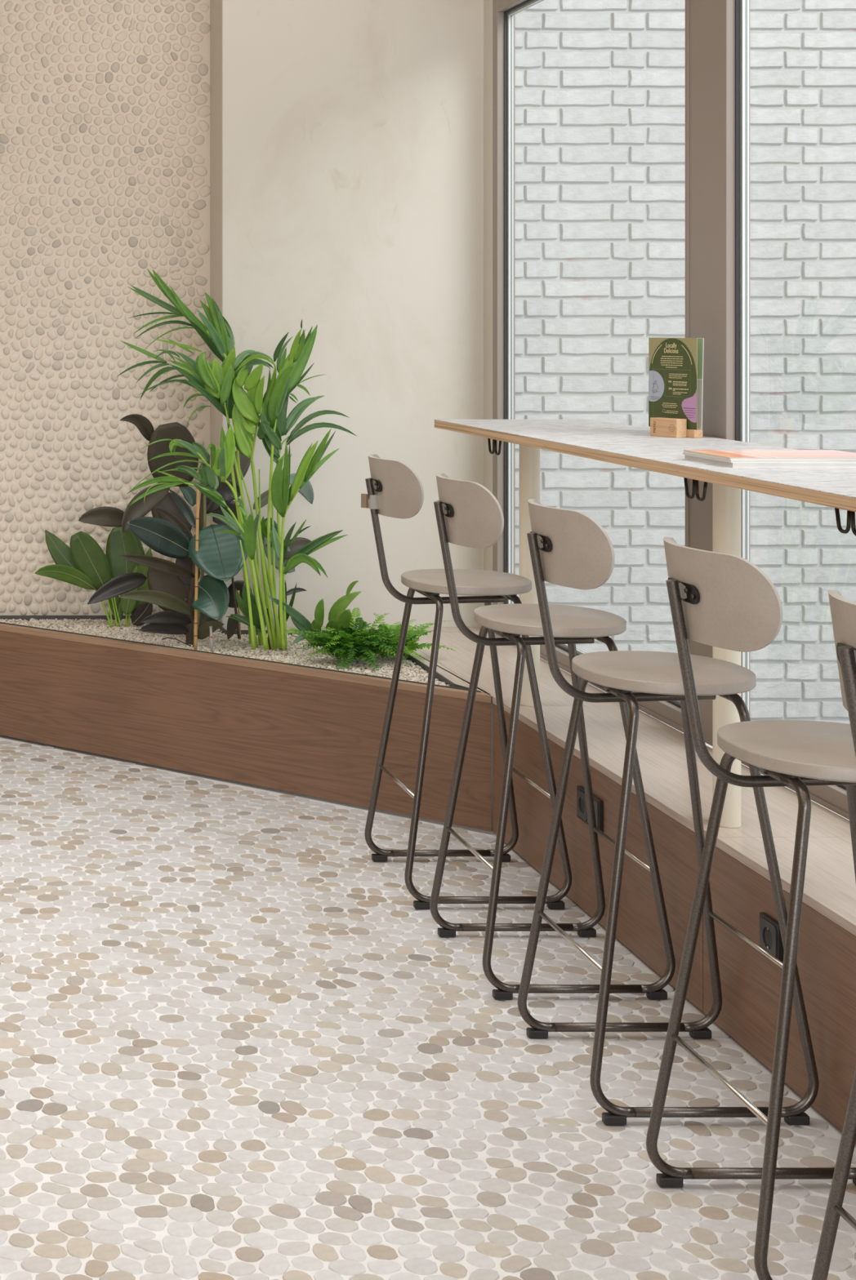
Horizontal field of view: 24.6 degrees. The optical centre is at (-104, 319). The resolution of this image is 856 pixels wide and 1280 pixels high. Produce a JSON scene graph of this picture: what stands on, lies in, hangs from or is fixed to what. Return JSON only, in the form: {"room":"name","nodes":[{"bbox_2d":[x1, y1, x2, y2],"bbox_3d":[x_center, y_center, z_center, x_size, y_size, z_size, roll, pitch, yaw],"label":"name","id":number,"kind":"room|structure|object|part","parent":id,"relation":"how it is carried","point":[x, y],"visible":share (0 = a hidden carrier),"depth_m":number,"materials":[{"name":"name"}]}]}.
{"room":"cafe","nodes":[
{"label":"cafe","id":0,"kind":"room"},
{"bbox_2d":[0,0,210,615],"bbox_3d":[-1.407,-0.076,6.358,5.586,3.072,0.148,0,0,0],"label":"wall","id":1,"kind":"structure","parent":0,"point":[105,108],"depth_m":6.29,"materials":[{"name":"beige stone"}]},
{"bbox_2d":[209,0,500,637],"bbox_3d":[1.543,-0.250,6.199,0.914,2.700,0.465,0,0,0],"label":"wall","id":2,"kind":"structure","parent":0,"point":[351,140],"depth_m":6.06,"materials":[{"name":"paint"}]},
{"bbox_2d":[0,734,855,1279],"bbox_3d":[-1.075,1.430,1.996,6.250,0.061,8.792,0,0,0],"label":"floor","id":3,"kind":"structure","parent":0,"point":[236,1043],"depth_m":3.40,"materials":[{"name":"stone"}]},
{"bbox_2d":[0,615,493,831],"bbox_3d":[1.245,1.208,5.994,1.974,0.372,1.054,0,0,42],"label":"planter box","id":4,"kind":"object","parent":3,"relation":"on","point":[282,720],"visible":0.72,"depth_m":5.50,"materials":[{"name":"brown wood"}]},
{"bbox_2d":[34,526,152,627],"bbox_3d":[0.661,0.866,6.090,0.407,0.343,0.142,0,0,0],"label":"leafy plant","id":5,"kind":"object","parent":4,"relation":"on","point":[85,565],"visible":0.77,"depth_m":6.10,"materials":[{"name":"green plant"}]},
{"bbox_3d":[0.698,0.972,6.114,0.060,0.132,0.007,0,0,-12],"label":"stem","id":6,"kind":"part","parent":5,"relation":"part of","materials":[{"name":"green plant"}]},
{"bbox_3d":[0.713,0.967,6.115,0.037,0.141,0.007,0,0,-20],"label":"stem","id":7,"kind":"part","parent":5,"relation":"part of","materials":[{"name":"green plant"}]},
{"bbox_3d":[0.733,0.981,6.115,0.030,0.113,0.006,0,0,-22],"label":"stem","id":8,"kind":"part","parent":5,"relation":"part of","materials":[{"name":"green plant"}]},
{"bbox_3d":[0.741,0.953,6.115,0.039,0.168,0.007,0,0,-16],"label":"stem","id":9,"kind":"part","parent":5,"relation":"part of","materials":[{"name":"green plant"}]},
{"bbox_3d":[0.788,0.962,6.116,0.027,0.149,0.006,0,0,25],"label":"stem","id":10,"kind":"part","parent":5,"relation":"part of","materials":[{"name":"green plant"}]},
{"bbox_2d":[162,637,191,646],"bbox_3d":[0.874,1.005,5.669,0.091,0.026,0.010,0,0,16],"label":"hose","id":11,"kind":"object","parent":4,"relation":"on","point":[165,637],"visible":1,"depth_m":5.67,"materials":[{"name":"black plastic"}]},
{"bbox_2d":[78,413,313,647],"bbox_3d":[0.978,0.676,5.785,0.786,0.748,0.370,0,0,0],"label":"rubber plant","id":12,"kind":"object","parent":4,"relation":"on","point":[171,585],"visible":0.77,"depth_m":5.78,"materials":[{"name":"green plant"}]},
{"bbox_3d":[0.971,0.777,5.786,0.024,0.524,0.121,0,0,27],"label":"stem","id":13,"kind":"part","parent":12,"relation":"part of","materials":[{"name":"plant"}]},
{"bbox_3d":[1.086,0.819,5.880,0.011,0.419,0.066,0,0,-44],"label":"stem","id":14,"kind":"part","parent":12,"relation":"part of","materials":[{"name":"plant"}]},
{"bbox_2d":[193,488,199,649],"bbox_3d":[0.942,0.783,5.700,0.019,0.509,0.012,0,0,0],"label":"cane","id":15,"kind":"object","parent":4,"relation":"on","point":[196,593],"visible":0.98,"depth_m":5.70,"materials":[{"name":"brown"}]},
{"bbox_2d":[208,626,213,652],"bbox_3d":[0.981,0.997,5.660,0.012,0.083,0.010,0,0,0],"label":"gauge","id":16,"kind":"object","parent":4,"relation":"on","point":[210,627],"visible":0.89,"depth_m":5.66,"materials":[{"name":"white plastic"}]},
{"bbox_2d":[117,268,355,649],"bbox_3d":[1.060,0.443,5.679,0.759,1.219,0.468,0,0,0],"label":"palm","id":17,"kind":"object","parent":4,"relation":"on","point":[220,384],"visible":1,"depth_m":5.63,"materials":[{"name":"plant"}]},
{"bbox_2d":[237,590,240,639],"bbox_3d":[1.109,0.958,5.880,0.013,0.163,0.007,0,0,0],"label":"cane","id":18,"kind":"object","parent":4,"relation":"on","point":[238,609],"visible":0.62,"depth_m":5.88,"materials":[{"name":"brown"}]},
{"bbox_2d":[266,580,361,654],"bbox_3d":[1.292,0.920,5.604,0.290,0.232,0.109,0,0,-17],"label":"aglaonema","id":19,"kind":"object","parent":4,"relation":"on","point":[338,616],"visible":0.62,"depth_m":5.61,"materials":[{"name":"green plant"}]},
{"bbox_3d":[1.307,1.013,5.624,0.051,0.046,0.010,0,0,11],"label":"stem","id":20,"kind":"part","parent":19,"relation":"part of","materials":[{"name":"green plant"}]},
{"bbox_2d":[293,608,411,671],"bbox_3d":[1.381,0.966,5.443,0.387,0.174,0.221,0,0,4],"label":"fern","id":21,"kind":"object","parent":4,"relation":"on","point":[349,643],"visible":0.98,"depth_m":5.45,"materials":[{"name":"green plant"}]},
{"bbox_2d":[354,613,455,662],"bbox_3d":[1.540,0.969,5.520,0.294,0.116,0.286,0,0,-39],"label":"fern","id":22,"kind":"object","parent":4,"relation":"on","point":[411,635],"visible":0.59,"depth_m":5.50,"materials":[{"name":"green plant"}]},
{"bbox_2d":[360,453,571,909],"bbox_3d":[1.383,0.871,4.512,0.449,1.058,0.399,0,0,0],"label":"bar stool","id":23,"kind":"object","parent":3,"relation":"on","point":[394,490],"visible":0.98,"depth_m":4.44,"materials":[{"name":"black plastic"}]},
{"bbox_3d":[1.188,0.410,4.512,0.008,0.029,0.104,0,0,0],"label":"mounting plate","id":24,"kind":"part","parent":23,"relation":"part of","materials":[{"name":"grey metal"}]},
{"bbox_3d":[1.287,1.029,4.653,0.069,0.719,0.172,0,0,-38],"label":"leg","id":25,"kind":"part","parent":23,"relation":"part of","materials":[{"name":"black metal"}]},
{"bbox_3d":[1.222,0.412,4.512,0.087,0.141,0.323,0,0,0],"label":"backrest","id":26,"kind":"part","parent":23,"relation":"part of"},
{"bbox_3d":[1.287,1.029,4.372,0.069,0.719,0.172,0,0,38],"label":"leg","id":27,"kind":"part","parent":23,"relation":"part of","materials":[{"name":"black metal"}]},
{"bbox_3d":[1.413,0.651,4.512,0.302,0.022,0.320,0,0,0],"label":"seat","id":28,"kind":"part","parent":23,"relation":"part of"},
{"bbox_3d":[1.531,1.029,4.653,0.069,0.719,0.172,0,0,38],"label":"leg","id":29,"kind":"part","parent":23,"relation":"part of","materials":[{"name":"black metal"}]},
{"bbox_3d":[1.531,1.029,4.372,0.069,0.719,0.172,0,0,-38],"label":"leg","id":30,"kind":"part","parent":23,"relation":"part of","materials":[{"name":"black metal"}]},
{"bbox_2d":[429,473,675,999],"bbox_3d":[1.386,0.871,3.938,0.444,1.058,0.399,0,0,0],"label":"bar stool","id":31,"kind":"object","parent":3,"relation":"on","point":[468,514],"visible":0.98,"depth_m":3.86,"materials":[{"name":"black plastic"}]},
{"bbox_3d":[1.188,0.410,3.938,0.008,0.029,0.104,0,0,0],"label":"mounting plate","id":32,"kind":"part","parent":31,"relation":"part of","materials":[{"name":"grey metal"}]},
{"bbox_3d":[1.287,1.029,4.079,0.069,0.719,0.172,0,0,-38],"label":"leg","id":33,"kind":"part","parent":31,"relation":"part of","materials":[{"name":"black metal"}]},
{"bbox_3d":[1.222,0.412,3.938,0.087,0.141,0.323,0,0,0],"label":"backrest","id":34,"kind":"part","parent":31,"relation":"part of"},
{"bbox_3d":[1.287,1.029,3.797,0.069,0.719,0.172,0,0,38],"label":"leg","id":35,"kind":"part","parent":31,"relation":"part of","materials":[{"name":"black metal"}]},
{"bbox_3d":[1.413,0.651,3.938,0.302,0.022,0.320,0,0,0],"label":"seat","id":36,"kind":"part","parent":31,"relation":"part of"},
{"bbox_3d":[1.531,1.029,4.079,0.069,0.719,0.172,0,0,38],"label":"leg","id":37,"kind":"part","parent":31,"relation":"part of","materials":[{"name":"black metal"}]},
{"bbox_3d":[1.531,1.029,3.797,0.069,0.719,0.172,0,0,-38],"label":"leg","id":38,"kind":"part","parent":31,"relation":"part of","materials":[{"name":"black metal"}]},
{"bbox_2d":[408,631,855,1143],"bbox_3d":[1.786,1.212,2.882,0.328,0.375,6.165,0,0,0],"label":"window ledge","id":39,"kind":"object","parent":3,"relation":"on","point":[740,882],"visible":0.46,"depth_m":3.77,"materials":[{"name":"brown wood"}]},
{"bbox_3d":[1.786,1.034,5.397,0.328,0.018,1.136,0,0,0],"label":"panel","id":40,"kind":"part","parent":39,"relation":"part of","materials":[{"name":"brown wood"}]},
{"bbox_2d":[576,785,603,832],"bbox_3d":[1.620,1.141,4.238,0.019,0.074,0.138,0,0,0],"label":"power socket","id":41,"kind":"object","parent":39,"relation":"attached to","point":[581,812],"visible":0.56,"depth_m":4.24,"materials":[{"name":"black plastic"}]},
{"bbox_3d":[1.631,1.219,4.301,0.018,0.350,1.286,0,0,0],"label":"panel","id":42,"kind":"part","parent":39,"relation":"part of","materials":[{"name":"brown wood"}]},
{"bbox_2d":[434,419,855,827],"bbox_3d":[1.728,0.652,2.505,0.432,0.744,5.209,0,0,0],"label":"table","id":43,"kind":"object","parent":39,"relation":"on","point":[629,446],"visible":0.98,"depth_m":3.72,"materials":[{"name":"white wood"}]},
{"bbox_3d":[1.686,0.666,4.840,0.053,0.717,0.053,0,0,0],"label":"leg","id":44,"kind":"part","parent":43,"relation":"part of","materials":[{"name":"beige paint"}]},
{"bbox_2d":[649,417,702,438],"bbox_3d":[1.864,0.258,4.347,0.060,0.044,0.106,0,0,-23],"label":"holder","id":45,"kind":"object","parent":43,"relation":"on","point":[659,426],"visible":1,"depth_m":4.32,"materials":[{"name":"brown wood"}]},
{"bbox_2d":[648,337,703,430],"bbox_3d":[1.875,0.152,4.371,0.024,0.217,0.149,0,0,-23],"label":"menu card","id":46,"kind":"object","parent":45,"relation":"on","point":[675,365],"visible":1,"depth_m":4.35,"materials":[{"name":"green paper"}]},
{"bbox_2d":[660,355,688,413],"bbox_3d":[1.867,0.156,4.361,0.001,0.137,0.085,0,0,-23],"label":"print","id":47,"kind":"object","parent":46,"relation":"attached to","point":[661,356],"depth_m":4.36},
{"bbox_3d":[1.686,0.666,3.690,0.053,0.717,0.053,0,0,0],"label":"leg","id":48,"kind":"part","parent":43,"relation":"part of","materials":[{"name":"beige paint"}]},
{"bbox_2d":[684,454,855,467],"bbox_3d":[1.732,0.275,3.545,0.298,0.009,0.211,0,0,0],"label":"magazine","id":49,"kind":"object","parent":43,"relation":"on","point":[686,457],"visible":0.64,"depth_m":3.44,"materials":[{"name":"white paper"}]},
{"bbox_2d":[682,452,855,462],"bbox_3d":[1.729,0.268,3.546,0.298,0.005,0.211,0,0,0],"label":"magazine","id":50,"kind":"object","parent":49,"relation":"on","point":[683,453],"visible":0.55,"depth_m":3.44,"materials":[{"name":"white paper"}]},
{"bbox_2d":[682,449,855,460],"bbox_3d":[1.730,0.264,3.546,0.298,0.005,0.211,0,0,1],"label":"magazine","id":51,"kind":"object","parent":50,"relation":"on","point":[731,455],"visible":1,"depth_m":3.53,"materials":[{"name":"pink paper"}]},
{"bbox_3d":[1.786,1.034,4.213,0.328,0.018,1.226,0,0,0],"label":"panel","id":52,"kind":"part","parent":39,"relation":"part of","materials":[{"name":"brown wood"}]},
{"bbox_2d":[759,912,782,962],"bbox_3d":[1.620,1.143,3.359,0.019,0.072,0.073,0,0,0],"label":"power socket","id":53,"kind":"object","parent":39,"relation":"attached to","point":[770,939],"visible":0.81,"depth_m":3.35,"materials":[{"name":"black plastic"}]},
{"bbox_3d":[1.631,1.219,3.012,0.018,0.350,1.284,0,0,0],"label":"panel","id":54,"kind":"part","parent":39,"relation":"part of","materials":[{"name":"brown wood"}]},
{"bbox_3d":[1.786,1.034,2.949,0.328,0.018,1.298,0,0,0],"label":"panel","id":55,"kind":"part","parent":39,"relation":"part of","materials":[{"name":"brown wood"}]},
{"bbox_2d":[516,498,818,1124],"bbox_3d":[1.386,0.871,3.355,0.444,1.058,0.399,0,0,0],"label":"bar stool","id":56,"kind":"object","parent":3,"relation":"on","point":[570,548],"visible":0.97,"depth_m":3.28,"materials":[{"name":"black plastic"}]},
{"bbox_3d":[1.188,0.410,3.355,0.008,0.029,0.104,0,0,0],"label":"mounting plate","id":57,"kind":"part","parent":56,"relation":"part of","materials":[{"name":"grey metal"}]},
{"bbox_3d":[1.287,1.029,3.496,0.069,0.719,0.172,0,0,-38],"label":"leg","id":58,"kind":"part","parent":56,"relation":"part of","materials":[{"name":"black metal"}]},
{"bbox_3d":[1.222,0.412,3.355,0.087,0.141,0.323,0,0,0],"label":"backrest","id":59,"kind":"part","parent":56,"relation":"part of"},
{"bbox_3d":[1.287,1.029,3.215,0.069,0.719,0.172,0,0,38],"label":"leg","id":60,"kind":"part","parent":56,"relation":"part of","materials":[{"name":"black metal"}]},
{"bbox_3d":[1.413,0.651,3.355,0.302,0.022,0.320,0,0,0],"label":"seat","id":61,"kind":"part","parent":56,"relation":"part of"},
{"bbox_3d":[1.531,1.029,3.496,0.069,0.719,0.172,0,0,38],"label":"leg","id":62,"kind":"part","parent":56,"relation":"part of","materials":[{"name":"black metal"}]},
{"bbox_3d":[1.531,1.029,3.215,0.069,0.719,0.172,0,0,-38],"label":"leg","id":63,"kind":"part","parent":56,"relation":"part of","materials":[{"name":"black metal"}]},
{"bbox_2d":[645,537,855,1279],"bbox_3d":[1.386,0.871,2.748,0.444,1.058,0.399,0,0,0],"label":"bar stool","id":64,"kind":"object","parent":3,"relation":"on","point":[724,601],"visible":0.98,"depth_m":2.71,"materials":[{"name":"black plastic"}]},
{"bbox_3d":[1.188,0.410,2.748,0.008,0.029,0.104,0,0,0],"label":"mounting plate","id":65,"kind":"part","parent":64,"relation":"part of","materials":[{"name":"grey metal"}]},
{"bbox_3d":[1.287,1.029,2.889,0.069,0.719,0.172,0,0,-38],"label":"leg","id":66,"kind":"part","parent":64,"relation":"part of","materials":[{"name":"black metal"}]},
{"bbox_3d":[1.222,0.412,2.748,0.087,0.141,0.323,0,0,0],"label":"backrest","id":67,"kind":"part","parent":64,"relation":"part of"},
{"bbox_3d":[1.287,1.029,2.607,0.069,0.719,0.172,0,0,38],"label":"leg","id":68,"kind":"part","parent":64,"relation":"part of","materials":[{"name":"black metal"}]},
{"bbox_3d":[1.413,0.651,2.748,0.302,0.022,0.320,0,0,0],"label":"seat","id":69,"kind":"part","parent":64,"relation":"part of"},
{"bbox_3d":[1.531,1.029,2.889,0.069,0.719,0.172,0,0,38],"label":"leg","id":70,"kind":"part","parent":64,"relation":"part of","materials":[{"name":"black metal"}]},
{"bbox_2d":[811,590,855,1279],"bbox_3d":[1.355,0.871,2.185,0.444,1.058,0.399,0,0,0],"label":"bar stool","id":71,"kind":"object","parent":3,"relation":"on","point":[842,611],"visible":1,"depth_m":2.33,"materials":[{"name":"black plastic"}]},
{"bbox_3d":[1.257,1.029,2.326,0.069,0.719,0.172,0,0,-38],"label":"leg","id":72,"kind":"part","parent":71,"relation":"part of","materials":[{"name":"black metal"}]},
{"bbox_3d":[1.191,0.412,2.186,0.087,0.141,0.323,0,0,0],"label":"backrest","id":73,"kind":"part","parent":71,"relation":"part of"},
{"bbox_3d":[1.157,0.410,2.187,0.008,0.029,0.104,0,0,0],"label":"mounting plate","id":74,"kind":"part","parent":71,"relation":"part of","materials":[{"name":"grey metal"}]},
{"bbox_3d":[2.004,-1.350,1.784,0.093,0.500,8.367,0,0,0],"label":"wall","id":75,"kind":"structure","parent":0,"visible":0},
{"bbox_2d":[492,0,683,732],"bbox_3d":[1.983,-0.037,5.239,0.064,2.125,1.457,0,0,0],"label":"window","id":76,"kind":"structure","parent":75,"relation":"in","point":[668,713],"depth_m":5.91,"materials":[{"name":"beige paint"}]},
{"bbox_2d":[684,0,848,819],"bbox_3d":[1.983,-0.037,3.555,0.064,2.125,1.910,0,0,0],"label":"window","id":77,"kind":"structure","parent":75,"relation":"in","point":[717,32],"depth_m":4.33,"materials":[{"name":"beige paint"}]},
{"label":"outside","id":78,"kind":"structure","parent":0,"visible":0},
{"bbox_2d":[673,728,848,820],"bbox_3d":[4.510,1.440,1.725,4.980,0.120,9.450,0,0,0],"label":"ground","id":79,"kind":"structure","parent":78,"point":[706,744],"depth_m":5.36,"materials":[{"name":"white"}]},
{"bbox_2d":[514,0,855,728],"bbox_3d":[3.608,-0.750,6.272,3.184,4.500,0.256,0,0,0],"label":"wall","id":80,"kind":"structure","parent":79,"relation":"on","point":[599,85],"depth_m":6.15,"materials":[{"name":"brick"}]}
]}

